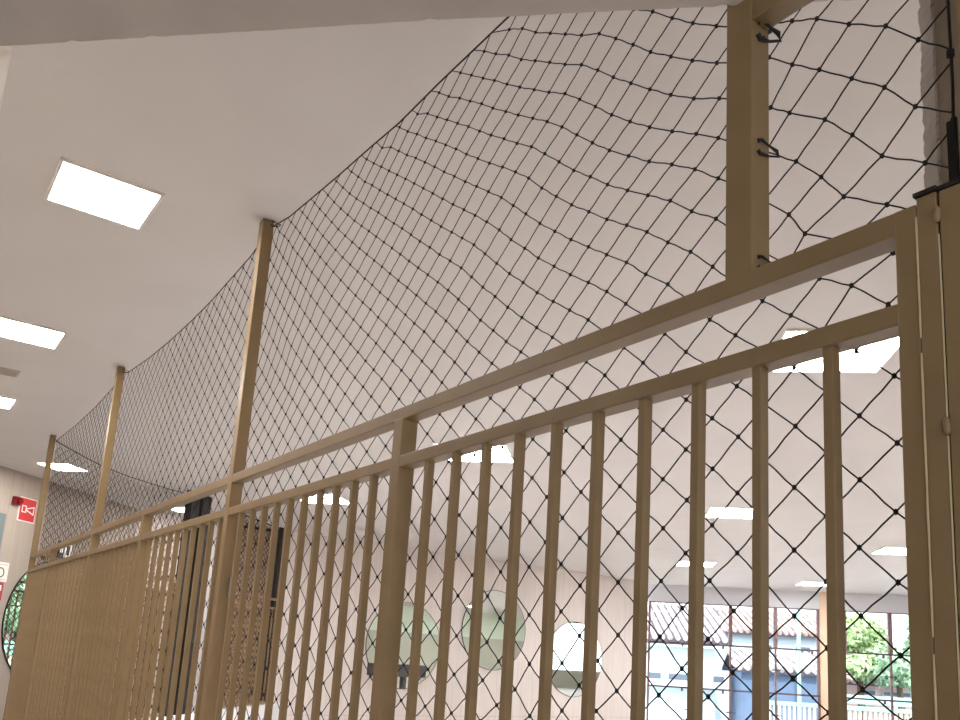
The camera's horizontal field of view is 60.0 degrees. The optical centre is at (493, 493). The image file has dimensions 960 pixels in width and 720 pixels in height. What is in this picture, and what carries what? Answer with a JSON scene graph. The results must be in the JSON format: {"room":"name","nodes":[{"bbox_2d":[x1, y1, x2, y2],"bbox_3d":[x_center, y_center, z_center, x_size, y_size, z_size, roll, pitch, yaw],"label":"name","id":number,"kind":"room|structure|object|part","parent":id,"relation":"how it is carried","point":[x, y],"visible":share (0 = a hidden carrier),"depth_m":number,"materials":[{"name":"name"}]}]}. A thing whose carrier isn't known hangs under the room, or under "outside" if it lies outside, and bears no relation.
{"room":"indoor play area","nodes":[
{"label":"indoor play area","id":0,"kind":"room"},
{"bbox_2d":[0,466,138,719],"bbox_3d":[-7.036,0.627,6.723,0.240,3.485,13.632,2,-11,9],"label":"wall","id":1,"kind":"structure","parent":0,"point":[17,538],"depth_m":11.06,"materials":[{"name":"white paint"}]},
{"bbox_2d":[0,582,3,600],"bbox_3d":[-6.328,1.228,10.526,0.013,0.228,0.297,2,-11,9],"label":"notice","id":2,"kind":"object","parent":1,"relation":"attached to","point":[1,584],"visible":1,"depth_m":10.65,"materials":[{"name":"red"}]},
{"bbox_2d":[0,513,5,548],"bbox_3d":[-6.316,0.494,10.443,0.024,0.557,0.395,2,-11,9],"label":"notice board","id":3,"kind":"object","parent":1,"relation":"attached to","point":[2,515],"visible":1,"depth_m":10.61,"materials":[{"name":"grey stone"}]},
{"bbox_2d":[0,562,8,581],"bbox_3d":[-6.311,0.988,10.592,0.017,0.246,0.336,2,-11,9],"label":"notice sign","id":4,"kind":"object","parent":1,"relation":"attached to","point":[4,567],"visible":1,"depth_m":10.68,"materials":[{"name":"white"}]},
{"bbox_2d":[0,46,11,108],"bbox_3d":[-4.382,0.111,2.099,6.302,3.060,0.312,2,-11,9],"label":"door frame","id":5,"kind":"structure","parent":1,"relation":"attached to","point":[5,51],"depth_m":1.99,"materials":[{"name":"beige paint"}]},
{"bbox_2d":[11,496,23,505],"bbox_3d":[-6.204,0.092,10.849,0.096,0.108,0.124,2,-11,9],"label":"fire alarm","id":6,"kind":"object","parent":1,"relation":"attached to","point":[16,500],"visible":1,"depth_m":10.81,"materials":[{"name":"red plastic"}]},
{"bbox_2d":[16,496,36,523],"bbox_3d":[-6.210,0.219,11.072,0.023,0.320,0.317,2,-11,9],"label":"sign","id":7,"kind":"object","parent":1,"relation":"attached to","point":[26,512],"visible":1,"depth_m":11.06,"materials":[{"name":"red plastic"}]},
{"bbox_2d":[1,561,79,671],"bbox_3d":[-6.187,1.776,11.512,0.019,1.680,1.680,2,-11,9],"label":"round mirror","id":8,"kind":"object","parent":1,"relation":"attached to","point":[11,616],"visible":0.28,"depth_m":10.85,"materials":[{"name":"green mirror"}]},
{"bbox_2d":[129,513,633,719],"bbox_3d":[-1.250,2.934,16.873,12.144,3.485,0.276,11,-13,-35],"label":"wall","id":9,"kind":"structure","parent":0,"point":[617,609],"depth_m":17.11,"materials":[{"name":"white paint"}]},
{"bbox_2d":[192,523,217,710],"bbox_3d":[-4.905,2.180,14.044,0.240,3.461,0.048,11,-13,-35],"label":"trim","id":10,"kind":"structure","parent":9,"relation":"attached to","point":[215,526],"depth_m":14.04,"materials":[{"name":"white paint"}]},
{"bbox_2d":[223,525,270,704],"bbox_3d":[-4.259,2.301,14.487,1.152,3.468,0.084,11,-13,-35],"label":"door","id":11,"kind":"structure","parent":9,"relation":"in","point":[246,529],"depth_m":14.56,"materials":[{"name":"brown wood"}]},
{"bbox_2d":[367,663,425,688],"bbox_3d":[-1.865,3.514,15.964,1.128,0.468,0.300,11,-13,-35],"label":"wall shelf","id":12,"kind":"object","parent":9,"relation":"attached to","point":[402,673],"visible":0.5,"depth_m":15.94,"materials":[{"name":"grey"}]},
{"bbox_2d":[365,602,438,688],"bbox_3d":[-1.757,2.967,16.299,1.680,1.680,0.019,11,-13,-35],"label":"round mirror","id":13,"kind":"object","parent":9,"relation":"attached to","point":[429,649],"visible":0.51,"depth_m":16.43,"materials":[{"name":"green mirror"}]},
{"bbox_2d":[461,590,525,669],"bbox_3d":[0.019,2.892,17.640,1.680,1.680,0.019,11,-13,-35],"label":"round mirror","id":14,"kind":"object","parent":9,"relation":"attached to","point":[487,661],"visible":0.67,"depth_m":17.61,"materials":[{"name":"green mirror"}]},
{"bbox_2d":[552,622,601,696],"bbox_3d":[1.845,3.755,18.880,1.680,1.680,0.019,11,-13,-35],"label":"round mirror","id":15,"kind":"object","parent":9,"relation":"attached to","point":[565,636],"visible":0.53,"depth_m":18.78,"materials":[{"name":"white mirror"}]},
{"bbox_2d":[0,0,849,45],"bbox_3d":[0.535,-1.329,1.613,16.080,0.691,0.240,2,-11,9],"label":"beam","id":16,"kind":"structure","parent":0,"point":[22,22],"depth_m":1.78,"materials":[{"name":"grey paint"}]},
{"bbox_2d":[0,0,925,595],"bbox_3d":[9.574,1.010,13.056,43.200,0.120,22.080,11,-13,-35],"label":"ceiling","id":17,"kind":"structure","parent":0,"point":[236,130],"depth_m":4.23,"materials":[{"name":"paint"}]},
{"bbox_2d":[0,395,16,409],"bbox_3d":[-4.553,-0.851,7.465,0.432,0.014,0.432,11,-13,-35],"label":"recessed light","id":18,"kind":"object","parent":17,"relation":"in","point":[5,402],"visible":1,"depth_m":7.52,"materials":[{"name":"white plastic"}]},
{"bbox_2d":[0,367,20,377],"bbox_3d":[-3.918,-0.976,6.619,0.246,0.014,0.198,11,-13,-35],"label":"ceiling vent","id":19,"kind":"object","parent":17,"relation":"in","point":[3,371],"visible":1,"depth_m":6.62,"materials":[{"name":"beige metal"}]},
{"bbox_2d":[0,315,66,349],"bbox_3d":[-3.209,-1.107,5.716,0.432,0.014,0.432,11,-13,-35],"label":"recessed light","id":20,"kind":"object","parent":17,"relation":"in","point":[10,328],"visible":1,"depth_m":5.71,"materials":[{"name":"white plastic"}]},
{"bbox_2d":[35,462,88,471],"bbox_3d":[-5.384,-0.336,10.390,0.437,0.014,0.437,2,-11,9],"label":"recessed light","id":21,"kind":"object","parent":17,"relation":"in","point":[40,463],"visible":0.63,"depth_m":10.39,"materials":[{"name":"white plastic"}]},
{"bbox_2d":[39,463,84,470],"bbox_3d":[-5.384,-0.338,10.390,0.408,0.008,0.408,2,-11,9],"label":"diffuser","id":22,"kind":"object","parent":21,"relation":"attached to","point":[43,464],"depth_m":10.40,"materials":[{"name":"white plastic"}]},
{"bbox_2d":[44,156,164,230],"bbox_3d":[-1.810,-1.381,3.861,0.432,0.014,0.432,11,-13,-35],"label":"recessed light","id":23,"kind":"object","parent":17,"relation":"in","point":[75,185],"visible":1,"depth_m":3.84,"materials":[{"name":"white plastic"}]},
{"bbox_2d":[173,507,184,511],"bbox_3d":[-4.953,0.254,13.312,0.485,0.014,0.485,2,-11,9],"label":"recessed light","id":24,"kind":"object","parent":17,"relation":"in","point":[183,508],"visible":0.13,"depth_m":13.33,"materials":[{"name":"white plastic"}]},
{"bbox_2d":[324,493,332,503],"bbox_3d":[-2.292,0.061,11.484,0.369,0.014,0.782,2,-11,9],"label":"recessed light","id":25,"kind":"object","parent":17,"relation":"in","point":[328,499],"depth_m":11.51,"materials":[{"name":"white plastic"}]},
{"bbox_2d":[309,495,348,503],"bbox_3d":[-2.405,0.065,11.549,0.696,0.008,0.696,2,-11,9],"label":"diffuser","id":26,"kind":"object","parent":25,"relation":"attached to","point":[328,499],"depth_m":11.64,"materials":[{"name":"white plastic"}]},
{"bbox_2d":[462,451,480,461],"bbox_3d":[-0.227,-0.387,8.517,0.267,0.014,0.453,2,-11,9],"label":"recessed light","id":27,"kind":"object","parent":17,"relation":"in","point":[466,458],"depth_m":8.59,"materials":[{"name":"white plastic"}]},
{"bbox_2d":[450,446,512,461],"bbox_3d":[-0.180,-0.413,8.380,0.696,0.008,0.696,2,-11,9],"label":"diffuser","id":28,"kind":"object","parent":27,"relation":"attached to","point":[502,456],"depth_m":8.48,"materials":[{"name":"white plastic"}]},
{"bbox_2d":[492,444,512,462],"bbox_3d":[0.062,-0.407,8.325,0.246,0.014,0.756,2,-11,9],"label":"recessed light","id":29,"kind":"object","parent":17,"relation":"in","point":[502,457],"depth_m":8.40,"materials":[{"name":"white plastic"}]},
{"bbox_2d":[676,561,688,565],"bbox_3d":[3.749,1.369,16.374,0.229,0.014,0.753,2,-11,9],"label":"recessed light","id":30,"kind":"object","parent":17,"relation":"in","point":[686,563],"depth_m":16.43,"materials":[{"name":"white plastic"}]},
{"bbox_2d":[704,562,716,566],"bbox_3d":[4.213,1.377,16.274,0.216,0.014,0.747,2,-11,9],"label":"recessed light","id":31,"kind":"object","parent":17,"relation":"in","point":[706,564],"depth_m":16.28,"materials":[{"name":"white plastic"}]},
{"bbox_2d":[705,507,769,518],"bbox_3d":[3.138,0.249,10.766,0.725,0.014,0.725,2,-11,9],"label":"recessed light","id":32,"kind":"object","parent":17,"relation":"in","point":[713,512],"visible":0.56,"depth_m":10.76,"materials":[{"name":"white plastic"}]},
{"bbox_2d":[706,508,751,517],"bbox_3d":[3.138,0.248,10.766,0.696,0.008,0.696,2,-11,9],"label":"diffuser","id":33,"kind":"object","parent":32,"relation":"attached to","point":[712,512],"depth_m":10.78,"materials":[{"name":"white plastic"}]},
{"bbox_2d":[772,358,822,372],"bbox_3d":[2.016,-0.846,5.442,0.323,0.014,0.266,2,-11,9],"label":"recessed light","id":34,"kind":"object","parent":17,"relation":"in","point":[815,366],"depth_m":5.49,"materials":[{"name":"white plastic"}]},
{"bbox_2d":[795,581,825,585],"bbox_3d":[7.250,2.031,18.712,0.725,0.014,0.725,2,-11,9],"label":"recessed light","id":35,"kind":"object","parent":17,"relation":"in","point":[802,582],"visible":0.59,"depth_m":18.74,"materials":[{"name":"white plastic"}]},
{"bbox_2d":[840,337,898,372],"bbox_3d":[2.335,-0.871,5.213,0.322,0.014,0.615,2,-11,9],"label":"recessed light","id":36,"kind":"object","parent":17,"relation":"in","point":[881,354],"depth_m":5.24,"materials":[{"name":"white plastic"}]},
{"bbox_2d":[871,547,905,554],"bbox_3d":[6.456,0.910,13.152,0.725,0.014,0.725,2,-11,9],"label":"recessed light","id":37,"kind":"object","parent":17,"relation":"in","point":[885,550],"visible":0.51,"depth_m":13.19,"materials":[{"name":"white plastic"}]},
{"bbox_2d":[648,584,907,613],"bbox_3d":[17.610,2.946,19.136,27.840,0.425,0.300,2,-11,9],"label":"lintel","id":38,"kind":"object","parent":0,"point":[734,596],"depth_m":20.62,"materials":[{"name":"grey paint"}]},
{"bbox_2d":[646,601,820,719],"bbox_3d":[5.908,4.294,20.562,4.128,3.060,0.132,2,-11,9],"label":"window","id":39,"kind":"structure","parent":38,"relation":"attached to","point":[775,614],"depth_m":20.54,"materials":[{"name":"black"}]},
{"bbox_3d":[9.361,4.556,12.372,43.200,0.144,22.080,11,-13,-35],"label":"floor","id":40,"kind":"structure","parent":0,"visible":0},
{"bbox_2d":[41,556,276,718],"bbox_3d":[-4.276,2.349,11.457,0.053,2.225,6.288,2,-11,9],"label":"metal fence","id":41,"kind":"object","parent":40,"relation":"on","point":[43,557],"visible":0.1,"depth_m":12.82,"materials":[{"name":"beige paint"}]},
{"bbox_2d":[56,541,72,558],"bbox_3d":[-4.582,0.607,8.885,0.028,0.180,0.216,2,-11,9],"label":"exit sign","id":42,"kind":"object","parent":41,"relation":"attached to","point":[68,547],"visible":0.38,"depth_m":8.87,"materials":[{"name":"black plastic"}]},
{"bbox_3d":[-4.472,0.926,9.918,0.048,0.040,2.688,2,-11,9],"label":"rail","id":43,"kind":"part","parent":41,"relation":"part of","materials":[{"name":"beige metal"}]},
{"bbox_2d":[37,441,283,711],"bbox_3d":[-4.282,1.582,11.569,0.072,3.175,6.252,2,-11,9],"label":"safety net","id":44,"kind":"object","parent":41,"relation":"attached to","point":[279,547],"visible":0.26,"depth_m":13.13,"materials":[{"name":"black fabric"}]},
{"bbox_3d":[-4.346,2.255,10.988,0.053,2.225,0.054,2,-11,9],"label":"tall post","id":45,"kind":"part","parent":41,"relation":"part of","materials":[{"name":"beige metal"}]},
{"bbox_3d":[-4.017,3.370,13.290,0.048,0.036,2.256,2,-11,9],"label":"rail","id":46,"kind":"part","parent":41,"relation":"part of","materials":[{"name":"beige metal"}]},
{"bbox_3d":[-3.924,1.822,13.589,0.048,0.036,2.256,2,-11,9],"label":"rail","id":47,"kind":"part","parent":41,"relation":"part of","materials":[{"name":"beige metal"}]},
{"bbox_3d":[-3.915,1.674,13.618,0.048,0.040,2.256,2,-11,9],"label":"rail","id":48,"kind":"part","parent":41,"relation":"part of","materials":[{"name":"beige metal"}]},
{"bbox_2d":[164,490,200,716],"bbox_3d":[-4.281,1.674,11.278,0.096,3.480,0.228,2,-11,9],"label":"pillar","id":49,"kind":"structure","parent":40,"relation":"on","point":[190,509],"depth_m":11.33,"materials":[{"name":"black metal"}]},
{"bbox_2d":[173,496,211,714],"bbox_3d":[-4.236,1.736,11.581,0.096,3.480,0.252,2,-11,9],"label":"pillar","id":50,"kind":"structure","parent":40,"relation":"on","point":[206,504],"depth_m":11.60,"materials":[{"name":"black metal"}]},
{"bbox_2d":[128,702,279,719],"bbox_3d":[-4.309,3.247,11.404,0.168,0.442,6.528,2,-11,9],"label":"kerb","id":51,"kind":"object","parent":40,"relation":"on","point":[275,712],"visible":0.25,"depth_m":13.37,"materials":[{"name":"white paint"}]},
{"bbox_2d":[3,0,959,719],"bbox_3d":[-2.005,0.555,4.766,0.059,3.478,9.178,11,-13,-35],"label":"metal fence","id":52,"kind":"object","parent":40,"relation":"on","point":[38,663],"visible":0.99,"depth_m":2.13,"materials":[{"name":"beige metal"}]},
{"bbox_3d":[-4.722,1.092,8.390,0.054,3.478,0.054,11,-13,-35],"label":"tall post","id":53,"kind":"part","parent":52,"relation":"part of","materials":[{"name":"beige metal"}]},
{"bbox_3d":[-4.039,1.580,7.305,0.054,2.190,0.054,11,-13,-35],"label":"short post","id":54,"kind":"part","parent":52,"relation":"part of","materials":[{"name":"beige metal"}]},
{"bbox_3d":[-2.947,0.741,6.020,0.054,3.478,0.054,11,-13,-35],"label":"tall post","id":55,"kind":"part","parent":52,"relation":"part of","materials":[{"name":"beige metal"}]},
{"bbox_3d":[-2.128,1.203,4.753,0.054,2.190,0.054,11,-13,-35],"label":"short post","id":56,"kind":"part","parent":52,"relation":"part of","materials":[{"name":"beige metal"}]},
{"bbox_3d":[-1.161,0.413,3.661,0.013,0.084,0.011,11,-13,-35],"label":"strike plate","id":57,"kind":"part","parent":52,"relation":"part of","materials":[{"name":"beige metal"}]},
{"bbox_3d":[-1.194,0.394,3.678,0.054,3.478,0.054,11,-13,-35],"label":"tall post","id":58,"kind":"part","parent":52,"relation":"part of","materials":[{"name":"beige metal"}]},
{"bbox_3d":[-0.334,0.848,2.356,0.054,2.190,0.054,11,-13,-35],"label":"short post","id":59,"kind":"part","parent":52,"relation":"part of","materials":[{"name":"beige metal"}]},
{"bbox_3d":[-2.028,0.107,4.913,0.048,0.040,9.022,11,-13,-35],"label":"rail","id":60,"kind":"part","parent":52,"relation":"part of","materials":[{"name":"beige metal"}]},
{"bbox_3d":[-2.037,0.256,4.885,0.048,0.036,9.022,11,-13,-35],"label":"rail","id":61,"kind":"part","parent":52,"relation":"part of","materials":[{"name":"beige metal"}]},
{"bbox_2d":[37,0,959,719],"bbox_3d":[-2.025,0.517,4.846,0.065,3.422,9.145,11,-13,-35],"label":"safety net","id":62,"kind":"object","parent":52,"relation":"attached to","point":[953,167],"visible":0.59,"depth_m":2.23,"materials":[{"name":"black fabric"}]},
{"bbox_3d":[0.499,-0.703,1.633,0.058,0.614,0.059,11,-13,-35],"label":"tall post","id":63,"kind":"part","parent":52,"relation":"part of","materials":[{"name":"beige metal"}]},
{"bbox_3d":[0.642,-0.974,1.505,0.048,0.043,0.377,11,-13,-35],"label":"rail","id":64,"kind":"part","parent":52,"relation":"part of","materials":[{"name":"beige metal"}]},
{"bbox_3d":[0.602,0.646,1.111,0.054,2.225,0.035,11,-13,-35],"label":"post","id":65,"kind":"part","parent":52,"relation":"part of","materials":[{"name":"beige metal"}]},
{"bbox_3d":[0.755,-0.749,1.286,0.054,0.560,0.053,11,-13,-35],"label":"tall post","id":66,"kind":"part","parent":52,"relation":"part of","materials":[{"name":"beige metal"}]},
{"bbox_2d":[819,592,828,719],"bbox_3d":[8.055,4.159,20.316,0.180,3.485,0.324,2,-11,9],"label":"post","id":67,"kind":"object","parent":40,"relation":"on","point":[822,595],"visible":0.78,"depth_m":20.19,"materials":[{"name":"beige wood"}]},
{"bbox_2d":[912,185,959,719],"bbox_3d":[0.622,0.635,1.086,0.065,2.240,0.035,11,-13,-35],"label":"gate post","id":68,"kind":"object","parent":40,"relation":"on","point":[941,575],"visible":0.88,"depth_m":1.20,"materials":[{"name":"beige metal"}]},
{"bbox_2d":[933,177,959,703],"bbox_3d":[0.933,0.556,0.668,0.063,2.201,1.028,11,-13,-35],"label":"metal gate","id":69,"kind":"object","parent":68,"relation":"attached to","point":[947,214],"visible":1,"depth_m":1.21,"materials":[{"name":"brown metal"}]},
{"bbox_2d":[918,0,959,188],"bbox_3d":[0.815,0.384,1.225,0.187,2.808,0.240,2,-11,9],"label":"column","id":70,"kind":"structure","parent":40,"relation":"on","point":[932,176],"depth_m":1.52,"materials":[{"name":"grey paint"}]},
{"label":"outside","id":71,"kind":"structure","parent":0,"visible":0},
{"bbox_3d":[14.186,8.705,14.669,212.132,0.240,212.132,11,-13,-35],"label":"ground","id":72,"kind":"structure","parent":71,"visible":0},
{"bbox_2d":[645,602,727,719],"bbox_3d":[3.661,8.074,34.813,11.174,7.378,8.292,2,-11,9],"label":"house","id":73,"kind":"structure","parent":72,"relation":"on","point":[663,667],"depth_m":30.92,"materials":[{"name":"paint"}]},
{"bbox_3d":[6.009,6.766,30.959,0.444,0.216,0.018,2,-11,9],"label":"pane","id":74,"kind":"part","parent":73,"relation":"part of","materials":[{"name":"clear glass"}]},
{"bbox_3d":[6.839,6.791,30.829,0.684,0.216,0.018,2,-11,9],"label":"pane","id":75,"kind":"part","parent":73,"relation":"part of","materials":[{"name":"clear glass"}]},
{"bbox_3d":[8.290,6.835,30.602,0.384,0.216,0.018,2,-11,9],"label":"pane","id":76,"kind":"part","parent":73,"relation":"part of","materials":[{"name":"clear glass"}]},
{"bbox_2d":[715,607,816,719],"bbox_3d":[12.789,9.447,40.028,5.714,7.737,5.656,2,-11,9],"label":"house","id":77,"kind":"structure","parent":72,"relation":"on","point":[741,634],"depth_m":38.25,"materials":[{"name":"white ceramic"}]},
{"bbox_3d":[14.093,7.112,37.840,0.624,0.264,0.018,2,-11,9],"label":"pane","id":78,"kind":"part","parent":77,"relation":"part of","materials":[{"name":"glass"}]},
{"bbox_2d":[722,647,816,719],"bbox_3d":[10.260,8.477,30.088,3.611,5.579,3.971,2,-11,9],"label":"outbuilding","id":79,"kind":"structure","parent":72,"relation":"on","point":[741,702],"depth_m":28.90,"materials":[{"name":"paint"}]},
{"bbox_2d":[796,609,801,719],"bbox_3d":[9.640,6.494,26.195,0.216,7.920,0.205,11,-13,-35],"label":"lamp post","id":80,"kind":"object","parent":72,"relation":"on","point":[798,614],"visible":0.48,"depth_m":26.36,"materials":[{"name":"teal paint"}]},
{"bbox_2d":[769,700,911,719],"bbox_3d":[14.100,8.841,26.182,10.920,3.840,0.324,2,-11,9],"label":"fence","id":81,"kind":"object","parent":72,"relation":"on","point":[860,709],"visible":0.49,"depth_m":26.83,"materials":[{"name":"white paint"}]},
{"bbox_2d":[846,612,897,719],"bbox_3d":[13.716,8.061,31.078,2.733,7.198,2.335,-2,-12,27],"label":"tree","id":82,"kind":"object","parent":72,"relation":"on","point":[860,636],"visible":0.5,"depth_m":31.01,"materials":[{"name":"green plant"}]},
{"bbox_2d":[846,673,911,719],"bbox_3d":[18.327,10.015,34.757,9.672,5.281,5.642,2,-11,9],"label":"house","id":83,"kind":"structure","parent":72,"relation":"on","point":[873,689],"depth_m":33.16,"materials":[{"name":"pink"}]},
{"bbox_3d":[16.050,7.980,33.039,0.984,0.144,0.018,2,-11,9],"label":"pane","id":84,"kind":"part","parent":83,"relation":"part of","materials":[{"name":"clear glass"}]},
{"bbox_2d":[847,694,911,706],"bbox_3d":[14.202,9.130,28.441,7.800,4.140,0.960,2,-11,9],"label":"awning","id":85,"kind":"object","parent":72,"relation":"on","point":[853,701],"visible":0.36,"depth_m":28.73,"materials":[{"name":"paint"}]},
{"bbox_2d":[856,646,910,719],"bbox_3d":[14.636,8.602,30.493,2.649,6.025,2.635,11,-13,-35],"label":"tree","id":86,"kind":"object","parent":72,"relation":"on","point":[900,667],"visible":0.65,"depth_m":30.16,"materials":[{"name":"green plant"}]},
{"bbox_2d":[900,615,908,650],"bbox_3d":[16.564,7.882,30.849,2.600,7.799,2.731,1,-11,11],"label":"tree","id":87,"kind":"object","parent":72,"relation":"on","point":[906,643],"visible":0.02,"depth_m":31.52,"materials":[{"name":"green plant"}]},
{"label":"wall window","id":88,"kind":"structure","parent":0,"visible":0},
{"bbox_2d":[845,611,911,719],"bbox_3d":[11.478,4.461,19.691,6.792,3.060,0.132,2,-11,9],"label":"window","id":89,"kind":"structure","parent":88,"relation":"attached to","point":[890,654],"depth_m":20.09,"materials":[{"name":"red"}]},
{"bbox_3d":[11.481,4.465,19.708,6.792,3.060,0.096,2,-11,9],"label":"frame","id":90,"kind":"part","parent":89,"relation":"part of","materials":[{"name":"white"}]}
]}

